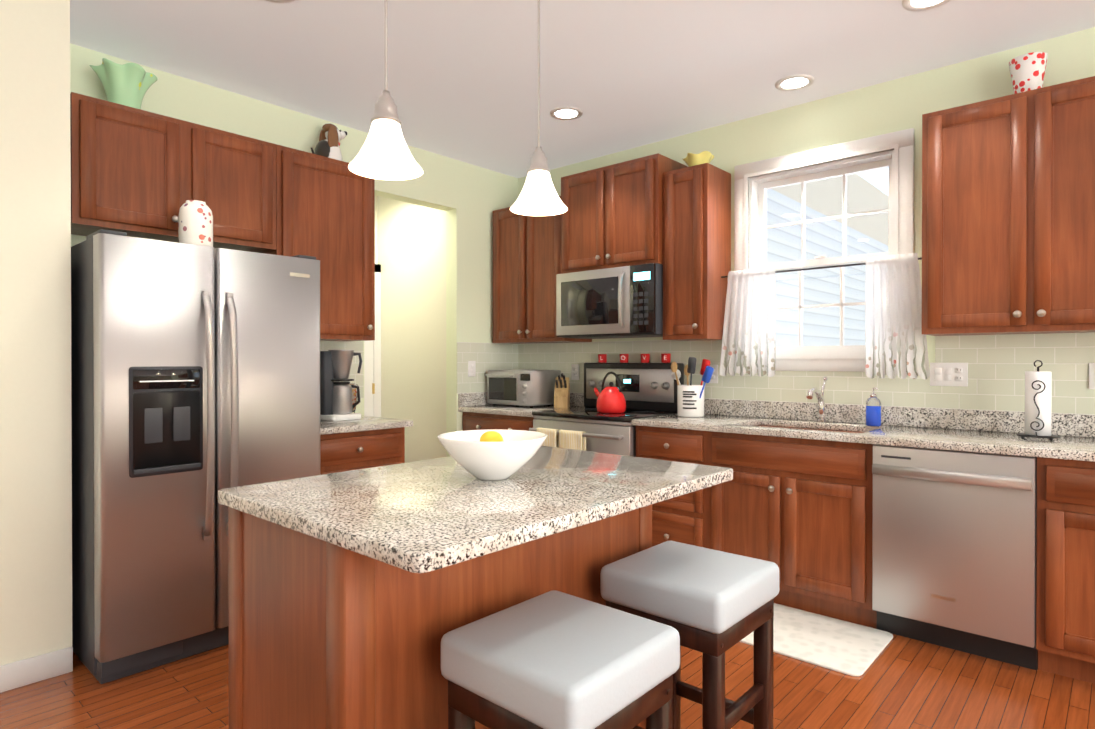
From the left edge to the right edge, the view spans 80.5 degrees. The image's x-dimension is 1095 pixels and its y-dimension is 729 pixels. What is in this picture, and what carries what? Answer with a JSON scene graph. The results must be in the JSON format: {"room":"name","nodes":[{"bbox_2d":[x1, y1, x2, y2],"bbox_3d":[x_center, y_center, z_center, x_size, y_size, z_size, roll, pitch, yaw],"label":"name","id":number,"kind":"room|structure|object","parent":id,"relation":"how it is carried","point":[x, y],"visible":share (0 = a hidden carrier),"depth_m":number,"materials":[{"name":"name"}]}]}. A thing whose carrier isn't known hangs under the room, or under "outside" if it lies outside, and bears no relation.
{"room":"kitchen","nodes":[
{"label":"kitchen","id":0,"kind":"room"},
{"bbox_2d":[0,0,71,665],"bbox_3d":[-4.125,-0.128,0.664,0.670,2.765,5.845,0,0,42],"label":"wall","id":1,"kind":"structure","parent":0,"point":[35,426],"depth_m":2.54,"materials":[{"name":"beige paint"}]},
{"bbox_2d":[0,647,72,692],"bbox_3d":[-3.861,1.205,0.454,0.014,0.100,5.814,0,0,42],"label":"baseboard","id":2,"kind":"structure","parent":1,"relation":"attached to","point":[23,672],"depth_m":2.52,"materials":[{"name":"white wood"}]},
{"bbox_2d":[70,43,517,456],"bbox_3d":[-1.337,-0.147,4.206,0.120,2.765,3.155,0,0,42],"label":"wall","id":3,"kind":"structure","parent":0,"point":[468,198],"depth_m":4.67,"materials":[{"name":"green paint"}]},
{"bbox_2d":[70,92,281,253],"bbox_3d":[-1.878,-0.904,3.254,0.330,0.570,0.910,0,0,42],"label":"upper cabinet","id":4,"kind":"object","parent":3,"relation":"attached to","point":[138,173],"depth_m":3.08,"materials":[{"name":"brown wood"}]},
{"bbox_2d":[89,58,156,108],"bbox_3d":[-2.024,-1.299,3.095,0.264,0.219,0.264,0,0,42],"label":"vase","id":5,"kind":"object","parent":4,"relation":"on","point":[128,84],"visible":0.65,"depth_m":3.03,"materials":[{"name":"green ceramic"}]},
{"bbox_2d":[266,146,374,340],"bbox_3d":[-1.370,-0.669,3.825,0.330,1.045,0.613,0,0,42],"label":"upper cabinet","id":6,"kind":"object","parent":3,"relation":"attached to","point":[328,209],"depth_m":3.75,"materials":[{"name":"brown wood"}]},
{"bbox_2d":[311,123,346,160],"bbox_3d":[-1.320,-1.323,3.915,0.144,0.265,0.240,0,0,42],"label":"dog figurine","id":7,"kind":"object","parent":6,"relation":"on","point":[331,136],"visible":0.75,"depth_m":3.87,"materials":[{"name":"white ceramic"}]},
{"bbox_2d":[320,341,363,398],"bbox_3d":[-1.462,0.038,3.970,0.008,0.371,0.755,0,0,42],"label":"tile backsplash","id":8,"kind":"structure","parent":3,"relation":"attached to","point":[358,378],"depth_m":4.20,"materials":[{"name":"beige tile"}]},
{"bbox_2d":[457,342,519,393],"bbox_3d":[-0.467,0.024,5.086,0.008,0.386,0.635,0,0,42],"label":"tile backsplash","id":9,"kind":"structure","parent":3,"relation":"attached to","point":[487,356],"depth_m":5.03,"materials":[{"name":"beige tile"}]},
{"bbox_2d":[468,361,475,376],"bbox_3d":[-0.577,0.032,4.947,0.010,0.120,0.075,0,0,42],"label":"light switch","id":10,"kind":"object","parent":9,"relation":"attached to","point":[471,368],"visible":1,"depth_m":4.94,"materials":[{"name":"white plastic"}]},
{"bbox_2d":[375,195,378,263],"bbox_3d":[-1.931,-0.152,5.268,0.120,2.765,1.440,0,0,42],"label":"wall","id":11,"kind":"structure","parent":0,"point":[376,197],"depth_m":5.66,"materials":[{"name":"beige paint"}]},
{"bbox_2d":[364,264,380,416],"bbox_3d":[-1.764,0.180,5.282,0.112,2.100,0.960,0,0,42],"label":"door frame","id":12,"kind":"structure","parent":11,"relation":"attached to","point":[372,377],"depth_m":5.60,"materials":[{"name":"white wood"}]},
{"bbox_2d":[379,196,445,462],"bbox_3d":[-1.062,-0.153,5.378,1.030,2.765,0.120,0,0,42],"label":"wall","id":13,"kind":"structure","parent":0,"point":[410,248],"depth_m":5.33,"materials":[{"name":"beige paint"}]},
{"bbox_2d":[0,603,1094,728],"bbox_3d":[-1.930,1.283,0.828,11.500,0.060,9.000,0,0,42],"label":"floor","id":14,"kind":"structure","parent":0,"point":[901,682],"depth_m":2.43,"materials":[{"name":"brown wood"}]},
{"bbox_2d":[71,229,319,683],"bbox_3d":[-1.670,0.359,3.043,0.870,1.765,0.910,0,0,42],"label":"refrigerator","id":15,"kind":"object","parent":14,"relation":"on","point":[195,378],"visible":0.92,"depth_m":2.67,"materials":[{"name":"grey metal"}]},
{"bbox_2d":[178,200,212,246],"bbox_3d":[-1.589,-0.619,2.925,0.138,0.230,0.138,0,0,42],"label":"floral vase","id":16,"kind":"object","parent":15,"relation":"on","point":[195,222],"visible":0.77,"depth_m":2.87,"materials":[{"name":"white ceramic"}]},
{"bbox_2d":[320,412,412,474],"bbox_3d":[-1.244,0.731,3.723,0.665,1.014,0.660,0,0,42],"label":"base cabinet","id":17,"kind":"object","parent":14,"relation":"on","point":[363,442],"depth_m":3.56,"materials":[{"name":"brown wood"}]},
{"bbox_2d":[320,350,361,420],"bbox_3d":[-1.222,0.118,3.837,0.220,0.409,0.244,0,0,42],"label":"coffee maker","id":18,"kind":"object","parent":17,"relation":"on","point":[336,399],"visible":0.98,"depth_m":3.77,"materials":[{"name":"black plastic"}]},
{"bbox_2d":[349,383,357,412],"bbox_3d":[-1.250,0.219,4.027,0.110,0.203,0.100,0,0,42],"label":"jar","id":19,"kind":"object","parent":17,"relation":"on","point":[354,395],"visible":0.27,"depth_m":4.03,"materials":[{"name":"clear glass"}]},
{"bbox_2d":[218,446,732,728],"bbox_3d":[-0.152,0.791,1.913,0.913,0.914,1.250,0,0,42],"label":"kitchen island","id":20,"kind":"object","parent":14,"relation":"on","point":[354,596],"visible":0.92,"depth_m":1.55,"materials":[{"name":"brown wood"}]},
{"bbox_2d":[437,429,546,479],"bbox_3d":[-0.161,0.270,1.905,0.322,0.125,0.322,0,0,42],"label":"fruit bowl","id":21,"kind":"object","parent":20,"relation":"on","point":[511,453],"visible":0.96,"depth_m":1.81,"materials":[{"name":"white ceramic"}]},
{"bbox_2d":[480,431,502,441],"bbox_3d":[-0.164,0.248,1.905,0.131,0.104,0.087,0,0,42],"label":"lemon","id":22,"kind":"object","parent":21,"relation":"in","point":[491,436],"visible":0.21,"depth_m":1.89,"materials":[{"name":"yellow food"}]},
{"bbox_2d":[441,590,679,728],"bbox_3d":[0.031,0.923,1.456,0.395,0.655,0.395,0,0,42],"label":"stool","id":23,"kind":"object","parent":14,"relation":"on","point":[554,659],"visible":1,"depth_m":1.36,"materials":[{"name":"leather"}]},
{"bbox_2d":[529,363,683,456],"bbox_3d":[0.379,0.613,4.290,0.791,1.245,0.700,0,0,42],"label":"range","id":24,"kind":"object","parent":14,"relation":"on","point":[648,389],"visible":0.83,"depth_m":4.28,"materials":[{"name":"silver metal"}]},
{"bbox_2d":[536,428,558,447],"bbox_3d":[0.003,0.601,4.170,0.171,0.379,0.048,0,0,42],"label":"hanging towel","id":25,"kind":"object","parent":24,"relation":"hanging from","point":[552,439],"visible":0.35,"depth_m":4.14,"materials":[{"name":"beige fabric"}]},
{"bbox_2d":[559,430,585,450],"bbox_3d":[0.152,0.587,4.037,0.191,0.350,0.048,0,0,42],"label":"hanging towel","id":26,"kind":"object","parent":24,"relation":"hanging from","point":[571,439],"visible":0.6,"depth_m":4.01,"materials":[{"name":"beige fabric"}]},
{"bbox_2d":[598,354,606,362],"bbox_3d":[0.398,-0.044,4.688,0.064,0.062,0.064,0,0,42],"label":"candle cup","id":27,"kind":"object","parent":24,"relation":"on","point":[604,357],"visible":0.98,"depth_m":4.66,"materials":[{"name":"red ceramic"}]},
{"bbox_2d":[594,371,626,413],"bbox_3d":[0.399,0.179,4.236,0.243,0.268,0.198,0,0,42],"label":"kettle","id":28,"kind":"object","parent":24,"relation":"on","point":[611,399],"visible":1,"depth_m":4.16,"materials":[{"name":"red metal"}]},
{"bbox_2d":[620,354,628,362],"bbox_3d":[0.540,-0.043,4.561,0.064,0.062,0.064,0,0,42],"label":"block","id":29,"kind":"object","parent":24,"relation":"on","point":[625,358],"visible":0.98,"depth_m":4.54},
{"bbox_2d":[640,354,649,362],"bbox_3d":[0.671,-0.043,4.445,0.064,0.062,0.064,0,0,42],"label":"candle cup","id":30,"kind":"object","parent":24,"relation":"on","point":[646,359],"visible":0.92,"depth_m":4.42,"materials":[{"name":"red ceramic"}]},
{"bbox_2d":[661,354,670,362],"bbox_3d":[0.794,-0.042,4.335,0.064,0.062,0.064,0,0,42],"label":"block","id":31,"kind":"object","parent":24,"relation":"on","point":[668,358],"visible":0.98,"depth_m":4.31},
{"bbox_2d":[600,541,778,728],"bbox_3d":[0.425,0.920,1.928,0.395,0.655,0.395,0,0,42],"label":"stool","id":32,"kind":"object","parent":14,"relation":"on","point":[712,606],"visible":0.77,"depth_m":1.82,"materials":[{"name":"leather"}]},
{"bbox_2d":[739,603,892,675],"bbox_3d":[1.003,1.235,3.126,1.100,0.012,0.535,0,0,42],"label":"kitchen mat","id":33,"kind":"object","parent":14,"relation":"on","point":[845,647],"visible":0.58,"depth_m":2.88,"materials":[{"name":"white fabric"}]},
{"bbox_2d":[872,444,1037,669],"bbox_3d":[1.895,0.805,2.973,0.601,0.875,0.638,0,0,42],"label":"dishwasher","id":34,"kind":"object","parent":14,"relation":"on","point":[954,550],"visible":0.9,"depth_m":2.74,"materials":[{"name":"grey metal"}]},
{"bbox_2d":[70,0,1094,177],"bbox_3d":[-1.877,-1.562,0.872,11.500,0.100,9.160,0,0,42],"label":"ceiling","id":35,"kind":"structure","parent":0,"point":[622,75],"depth_m":3.17,"materials":[{"name":"paint"}]},
{"bbox_2d":[266,0,294,2],"bbox_3d":[-1.113,-1.518,2.616,0.202,0.006,0.202,0,0,42],"label":"recessed light","id":36,"kind":"object","parent":35,"relation":"in","point":[281,1],"visible":1,"depth_m":2.70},
{"bbox_2d":[348,0,422,179],"bbox_3d":[-0.450,-1.029,1.800,0.202,0.975,0.202,0,0,42],"label":"pendant light","id":37,"kind":"object","parent":35,"relation":"hanging from","point":[384,153],"visible":1,"depth_m":1.78,"materials":[{"name":"white glass"}]},
{"bbox_2d":[510,0,567,215],"bbox_3d":[-0.030,-1.032,2.271,0.202,0.975,0.202,0,0,42],"label":"pendant light","id":38,"kind":"object","parent":35,"relation":"hanging from","point":[538,196],"visible":1,"depth_m":2.25,"materials":[{"name":"white glass"}]},
{"bbox_2d":[550,107,582,119],"bbox_3d":[0.115,-1.525,3.934,0.202,0.006,0.202,0,0,42],"label":"recessed light","id":39,"kind":"object","parent":35,"relation":"in","point":[565,113],"visible":1,"depth_m":3.93,"materials":[{"name":"white glass"}]},
{"bbox_2d":[775,74,814,90],"bbox_3d":[1.336,-1.523,3.501,0.202,0.006,0.202,0,0,42],"label":"recessed light","id":40,"kind":"object","parent":35,"relation":"in","point":[795,82],"visible":1,"depth_m":3.49,"materials":[{"name":"white glass"}]},
{"bbox_2d":[902,0,950,10],"bbox_3d":[1.582,-1.518,2.679,0.202,0.006,0.202,0,0,42],"label":"recessed light","id":41,"kind":"object","parent":35,"relation":"in","point":[916,5],"visible":1,"depth_m":2.73,"materials":[{"name":"white glass"}]},
{"bbox_2d":[458,392,1094,683],"bbox_3d":[1.181,0.732,3.639,4.400,1.014,0.653,0,0,42],"label":"base cabinet","id":42,"kind":"object","parent":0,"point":[793,499],"depth_m":3.16,"materials":[{"name":"brown wood"}]},
{"bbox_2d":[485,369,560,407],"bbox_3d":[-0.197,0.179,4.953,0.470,0.275,0.383,0,0,42],"label":"toaster oven","id":43,"kind":"object","parent":42,"relation":"on","point":[520,387],"visible":0.96,"depth_m":4.81,"materials":[{"name":"silver metal"}]},
{"bbox_2d":[554,373,569,408],"bbox_3d":[0.105,0.190,4.727,0.100,0.256,0.201,0,0,7],"label":"knife block","id":44,"kind":"object","parent":42,"relation":"on","point":[562,393],"visible":0.96,"depth_m":4.67,"materials":[{"name":"brown wood"}]},
{"bbox_2d":[671,357,713,416],"bbox_3d":[0.896,0.137,4.031,0.335,0.369,0.170,0,0,42],"label":"utensil crock","id":45,"kind":"object","parent":42,"relation":"on","point":[690,399],"visible":1,"depth_m":3.96,"materials":[{"name":"white ceramic"}]},
{"bbox_2d":[806,376,827,421],"bbox_3d":[1.491,0.196,3.586,0.054,0.256,0.242,0,0,42],"label":"faucet","id":46,"kind":"object","parent":42,"relation":"on","point":[821,403],"visible":0.94,"depth_m":3.63,"materials":[{"name":"silver metal"}]},
{"bbox_2d":[866,387,880,425],"bbox_3d":[1.725,0.221,3.428,0.074,0.208,0.085,0,0,42],"label":"soap dispenser","id":47,"kind":"object","parent":42,"relation":"on","point":[873,415],"visible":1,"depth_m":3.40,"materials":[{"name":"clear glass"}]},
{"bbox_2d":[1016,360,1059,440],"bbox_3d":[2.156,0.154,2.844,0.156,0.348,0.156,0,0,42],"label":"paper towel holder","id":48,"kind":"object","parent":42,"relation":"on","point":[1038,392],"visible":1,"depth_m":2.81,"materials":[{"name":"white paper"}]},
{"bbox_2d":[518,27,1094,368],"bbox_3d":[2.566,-0.140,2.949,7.620,2.765,0.160,0,0,42],"label":"wall","id":49,"kind":"structure","parent":0,"point":[903,103],"depth_m":3.54,"materials":[{"name":"green paint"}]},
{"bbox_2d":[493,76,1094,343],"bbox_3d":[1.379,-0.730,3.617,4.665,1.163,0.412,0,0,42],"label":"upper cabinet","id":50,"kind":"object","parent":49,"relation":"attached to","point":[1008,214],"visible":1,"depth_m":3.03,"materials":[{"name":"brown wood"}]},
{"bbox_2d":[556,263,662,338],"bbox_3d":[0.476,-0.408,4.387,0.794,0.443,0.466,0,0,42],"label":"over-the-range microwave","id":51,"kind":"object","parent":50,"relation":"attached to","point":[620,302],"visible":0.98,"depth_m":4.21,"materials":[{"name":"grey metal"}]},
{"bbox_2d":[682,151,713,166],"bbox_3d":[0.941,-1.257,4.044,0.198,0.104,0.192,0,0,42],"label":"bowl","id":52,"kind":"object","parent":50,"relation":"on","point":[692,159],"visible":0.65,"depth_m":3.99,"materials":[{"name":"yellow ceramic"}]},
{"bbox_2d":[1009,52,1047,93],"bbox_3d":[2.228,-1.308,3.000,0.148,0.217,0.148,0,0,42],"label":"vase","id":53,"kind":"object","parent":50,"relation":"on","point":[1027,71],"visible":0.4,"depth_m":2.95,"materials":[{"name":"white ceramic"}]},
{"bbox_2d":[520,332,1094,414],"bbox_3d":[1.509,0.031,3.778,4.700,0.386,0.008,0,0,42],"label":"tile backsplash","id":54,"kind":"structure","parent":49,"relation":"attached to","point":[999,366],"depth_m":3.38,"materials":[{"name":"beige tile"}]},
{"bbox_2d":[571,364,578,379],"bbox_3d":[0.211,0.057,4.922,0.075,0.120,0.008,0,0,42],"label":"electrical outlet","id":55,"kind":"object","parent":54,"relation":"attached to","point":[574,371],"visible":1,"depth_m":4.92,"materials":[{"name":"white plastic"}]},
{"bbox_2d":[709,365,717,382],"bbox_3d":[1.062,0.061,4.164,0.075,0.120,0.008,0,0,42],"label":"electrical outlet","id":56,"kind":"object","parent":54,"relation":"attached to","point":[714,378],"visible":0.48,"depth_m":4.15,"materials":[{"name":"white plastic"}]},
{"bbox_2d":[930,363,967,386],"bbox_3d":[2.039,0.051,3.291,0.167,0.120,0.010,0,0,42],"label":"outlet","id":57,"kind":"object","parent":54,"relation":"attached to","point":[948,374],"visible":0.98,"depth_m":3.29,"materials":[{"name":"white plastic"}]},
{"bbox_2d":[1089,363,1094,388],"bbox_3d":[2.477,0.052,2.903,0.075,0.120,0.008,0,0,42],"label":"electrical outlet","id":58,"kind":"object","parent":54,"relation":"attached to","point":[1091,375],"visible":1,"depth_m":2.92,"materials":[{"name":"white plastic"}]},
{"bbox_2d":[734,128,913,371],"bbox_3d":[1.600,-0.602,3.787,1.000,1.280,0.190,0,0,42],"label":"window","id":59,"kind":"structure","parent":49,"relation":"in","point":[893,152],"depth_m":3.75,"materials":[{"name":"clear glass"}]},
{"bbox_2d":[721,257,921,277],"bbox_3d":[1.490,-0.536,3.611,1.122,0.011,0.010,0,0,42],"label":"curtain rod","id":60,"kind":"object","parent":59,"relation":"attached to","point":[920,258],"visible":0.6,"depth_m":3.58,"materials":[{"name":"black metal"}]},
{"bbox_2d":[719,267,775,376],"bbox_3d":[1.194,-0.248,3.876,0.357,0.640,0.033,0,0,42],"label":"curtain","id":61,"kind":"object","parent":60,"relation":"hanging from","point":[749,338],"visible":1,"depth_m":3.86,"materials":[{"name":"fabric"}]},
{"bbox_2d":[865,253,929,378],"bbox_3d":[1.802,-0.245,3.333,0.302,0.640,0.033,0,0,42],"label":"curtain","id":62,"kind":"object","parent":60,"relation":"hanging from","point":[895,341],"visible":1,"depth_m":3.34,"materials":[{"name":"fabric"}]},
{"bbox_2d":[766,173,888,346],"bbox_3d":[6.279,-0.032,10.363,0.760,3.470,15.830,0,0,42],"label":"siding","id":63,"kind":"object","parent":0,"point":[783,204],"depth_m":6.34,"materials":[{"name":"white"}]}
]}

